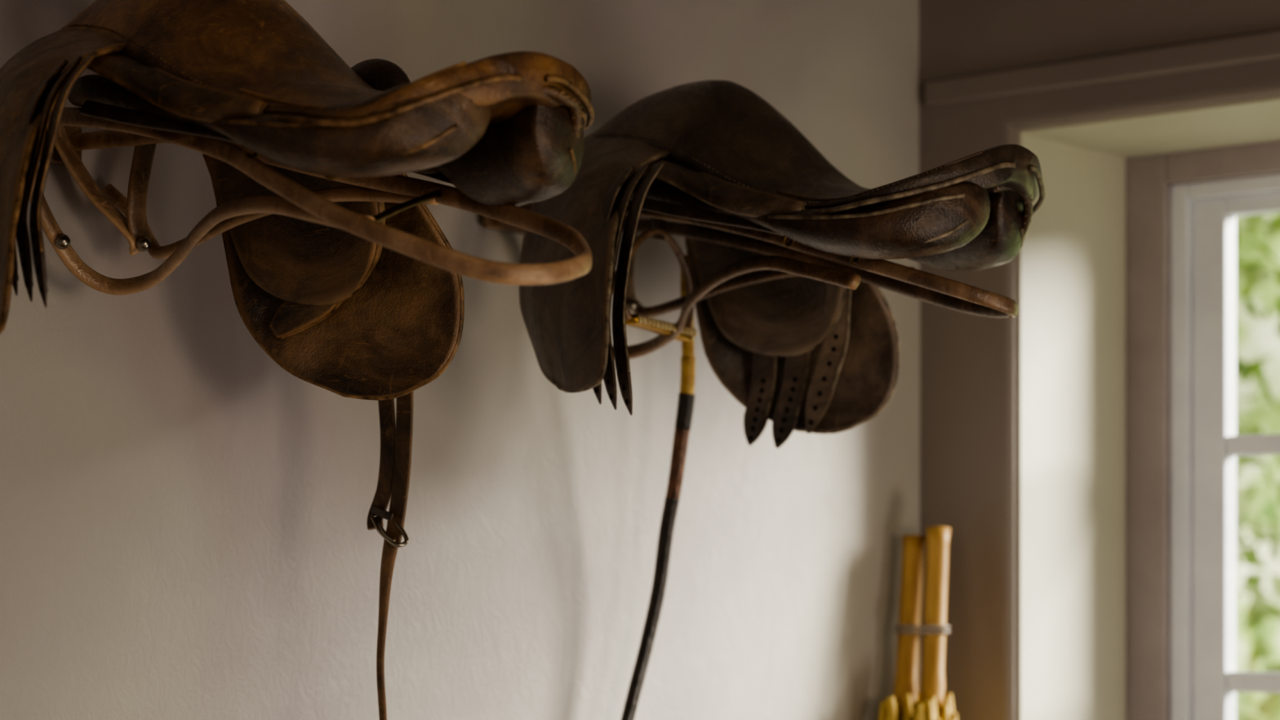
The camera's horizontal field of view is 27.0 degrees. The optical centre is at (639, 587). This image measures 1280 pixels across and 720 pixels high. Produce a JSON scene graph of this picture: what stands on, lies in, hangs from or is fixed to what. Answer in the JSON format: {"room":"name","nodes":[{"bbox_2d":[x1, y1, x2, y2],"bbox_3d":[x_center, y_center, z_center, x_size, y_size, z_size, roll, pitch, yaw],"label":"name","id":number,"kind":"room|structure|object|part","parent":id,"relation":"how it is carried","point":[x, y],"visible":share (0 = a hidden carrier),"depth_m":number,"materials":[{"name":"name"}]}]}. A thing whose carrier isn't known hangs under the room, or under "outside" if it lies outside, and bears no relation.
{"room":"tack room","nodes":[
{"label":"tack room","id":0,"kind":"room"},
{"bbox_2d":[0,0,919,719],"bbox_3d":[-1.351,0.250,1.297,0.006,2.400,5.450,0,0,40],"label":"wall","id":1,"kind":"structure","parent":0,"point":[184,535],"depth_m":2.69,"materials":[{"name":"paint"}]},
{"bbox_2d":[29,106,592,295],"bbox_3d":[-0.278,-0.310,2.075,0.640,0.205,0.197,0,0,40],"label":"bracket","id":2,"kind":"object","parent":1,"relation":"attached to","point":[295,200],"visible":0.84,"depth_m":2.06,"materials":[{"name":"brown wood"},{"name":"metal"}]},
{"bbox_3d":[-0.531,-0.383,2.260,0.009,0.035,0.140,0,0,40],"label":"wall plate","id":3,"kind":"part","parent":2,"relation":"part of","materials":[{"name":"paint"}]},
{"bbox_2d":[0,0,594,399],"bbox_3d":[-0.264,-0.330,2.044,0.485,0.335,0.478,0,0,40],"label":"saddle","id":4,"kind":"object","parent":2,"relation":"on","point":[346,314],"visible":0.98,"depth_m":2.00,"materials":[{"name":"brown leather"}]},
{"bbox_3d":[-0.298,-0.348,1.980,0.428,0.116,0.104,0,0,40],"label":"panel","id":5,"kind":"part","parent":4,"relation":"part of","materials":[{"name":"leather"}]},
{"bbox_3d":[-0.261,-0.407,2.046,0.484,0.180,0.252,0,0,40],"label":"seat","id":6,"kind":"part","parent":4,"relation":"part of","materials":[{"name":"brown leather"}]},
{"bbox_2d":[367,391,413,719],"bbox_3d":[-0.227,-0.090,2.363,0.050,0.521,0.026,0,0,40],"label":"leather strap","id":7,"kind":"object","parent":4,"relation":"hanging from","point":[396,436],"visible":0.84,"depth_m":2.37,"materials":[{"name":"leather"}]},
{"bbox_3d":[-0.222,-0.052,2.362,0.038,0.033,0.015,0,0,40],"label":"buckle frame","id":8,"kind":"part","parent":7,"relation":"part of","materials":[{"name":"metal"}]},
{"bbox_3d":[-0.202,-0.346,2.094,0.428,0.116,0.104,0,0,40],"label":"panel","id":9,"kind":"part","parent":4,"relation":"part of","materials":[{"name":"leather"}]},
{"bbox_2d":[482,200,1017,359],"bbox_3d":[0.123,-0.324,2.591,0.587,0.178,0.188,0,0,40],"label":"bracket","id":10,"kind":"object","parent":1,"relation":"attached to","point":[780,261],"visible":0.54,"depth_m":2.55,"materials":[{"name":"leather"}]},
{"bbox_3d":[-0.113,-0.383,2.758,0.009,0.035,0.140,0,0,40],"label":"wall plate","id":11,"kind":"part","parent":10,"relation":"part of","materials":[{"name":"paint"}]},
{"bbox_2d":[620,254,695,719],"bbox_3d":[-0.065,0.548,2.719,0.077,1.797,0.331,0,0,40],"label":"whip","id":12,"kind":"object","parent":10,"relation":"hanging from","point":[686,394],"visible":0.87,"depth_m":2.83,"materials":[{"name":"black leather"}]},
{"bbox_3d":[0.116,-0.318,2.580,0.584,0.148,0.132,0,0,40],"label":"support rail","id":13,"kind":"part","parent":10,"relation":"part of","materials":[{"name":"paint"}]},
{"bbox_2d":[519,80,1044,448],"bbox_3d":[0.155,-0.322,2.542,0.487,0.351,0.478,0,0,40],"label":"saddle","id":14,"kind":"object","parent":10,"relation":"on","point":[800,353],"visible":0.96,"depth_m":2.51,"materials":[{"name":"brown leather"}]},
{"bbox_3d":[0.120,-0.350,2.478,0.428,0.112,0.104,0,0,40],"label":"panel","id":15,"kind":"part","parent":14,"relation":"part of","materials":[{"name":"black leather"}]},
{"bbox_3d":[0.157,-0.417,2.544,0.484,0.162,0.253,0,0,40],"label":"seat","id":16,"kind":"part","parent":14,"relation":"part of","materials":[{"name":"black leather"}]},
{"bbox_3d":[0.208,-0.352,2.598,0.408,0.104,0.104,0,0,40],"label":"panel","id":17,"kind":"part","parent":14,"relation":"part of","materials":[{"name":"black leather"}]},
{"bbox_2d":[919,0,1017,719],"bbox_3d":[0.402,0.250,3.513,0.430,2.400,0.360,0,0,40],"label":"pier","id":18,"kind":"object","parent":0,"point":[969,362],"visible":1,"depth_m":3.27,"materials":[{"name":"grey paint"}]},
{"bbox_2d":[1017,132,1125,719],"bbox_3d":[0.544,0.023,3.344,0.004,1.154,0.254,0,0,40],"label":"reveal","id":19,"kind":"object","parent":18,"relation":"attached to","point":[1072,255],"visible":1,"depth_m":3.34,"materials":[{"name":"beige paint"}]},
{"bbox_2d":[1004,0,1279,129],"bbox_3d":[0.923,-0.754,3.076,0.970,0.392,0.360,0,0,40],"label":"lintel","id":20,"kind":"object","parent":18,"relation":"on","point":[1037,32],"visible":0.52,"depth_m":3.13,"materials":[{"name":"grey paint"}]},
{"bbox_2d":[924,28,1279,106],"bbox_3d":[1.656,-0.614,2.226,3.394,0.033,0.020,0,0,40],"label":"trim","id":21,"kind":"structure","parent":20,"relation":"attached to","point":[1263,46],"depth_m":3.14,"materials":[{"name":"grey paint"}]},
{"bbox_2d":[1165,140,1279,719],"bbox_3d":[1.008,-0.009,3.162,0.832,1.098,0.058,0,0,40],"label":"window","id":22,"kind":"structure","parent":20,"relation":"attached to","point":[1261,158],"depth_m":3.40,"materials":[{"name":"grey paint"}]},
{"bbox_3d":[0.703,0.012,3.425,0.026,1.056,0.046,0,0,40],"label":"sash","id":23,"kind":"part","parent":22,"relation":"part of","materials":[{"name":"white wood"}]},
{"bbox_3d":[0.733,0.022,3.404,0.047,1.035,0.033,0,0,40],"label":"sash","id":24,"kind":"part","parent":22,"relation":"part of","materials":[{"name":"white wood"}]},
{"bbox_2d":[1188,173,1279,199],"bbox_3d":[1.021,-0.505,3.157,0.806,0.021,0.045,0,0,40],"label":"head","id":25,"kind":"object","parent":22,"relation":"attached to","point":[1226,188],"visible":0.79,"depth_m":3.36},
{"bbox_2d":[1226,433,1279,456],"bbox_3d":[1.013,-0.180,3.168,0.686,0.026,0.024,0,0,40],"label":"bar","id":26,"kind":"object","parent":22,"relation":"attached to","point":[1250,445],"visible":1,"depth_m":3.36,"materials":[{"name":"white paint"}]},
{"bbox_2d":[1226,671,1279,693],"bbox_3d":[1.013,0.119,3.168,0.686,0.026,0.024,0,0,40],"label":"bar","id":27,"kind":"object","parent":22,"relation":"attached to","point":[1237,681],"visible":1,"depth_m":3.35,"materials":[{"name":"white paint"}]},
{"bbox_2d":[1017,95,1279,158],"bbox_3d":[0.906,-0.556,3.040,0.950,0.005,0.254,0,0,40],"label":"window reveal","id":28,"kind":"structure","parent":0,"point":[1255,120],"depth_m":3.23,"materials":[{"name":"beige paint"}]},
{"bbox_2d":[1125,153,1172,719],"bbox_3d":[0.667,0.021,3.448,0.059,1.158,0.060,0,0,40],"label":"window frame","id":29,"kind":"structure","parent":28,"relation":"attached to","point":[1147,189],"depth_m":3.42,"materials":[{"name":"grey paint"}]},
{"bbox_3d":[-0.071,1.500,0.405,3.700,0.100,5.730,0,0,40],"label":"floor","id":30,"kind":"structure","parent":0,"visible":0},
{"bbox_2d":[878,525,957,719],"bbox_3d":[0.299,0.686,3.128,0.128,1.521,0.266,0,0,31],"label":"bundle","id":31,"kind":"object","parent":30,"relation":"on","point":[906,703],"visible":1,"depth_m":3.20,"materials":[{"name":"yellow wood"}]},
{"label":"outside","id":32,"kind":"structure","parent":0,"visible":0},
{"bbox_3d":[3.707,1.520,8.097,17.000,0.100,10.830,0,0,40],"label":"ground","id":33,"kind":"structure","parent":32,"visible":0},
{"bbox_2d":[1235,213,1279,719],"bbox_3d":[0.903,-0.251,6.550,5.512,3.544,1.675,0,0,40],"label":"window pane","id":34,"kind":"object","parent":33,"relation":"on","point":[1257,237],"visible":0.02,"depth_m":6.65,"materials":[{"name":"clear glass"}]}
]}

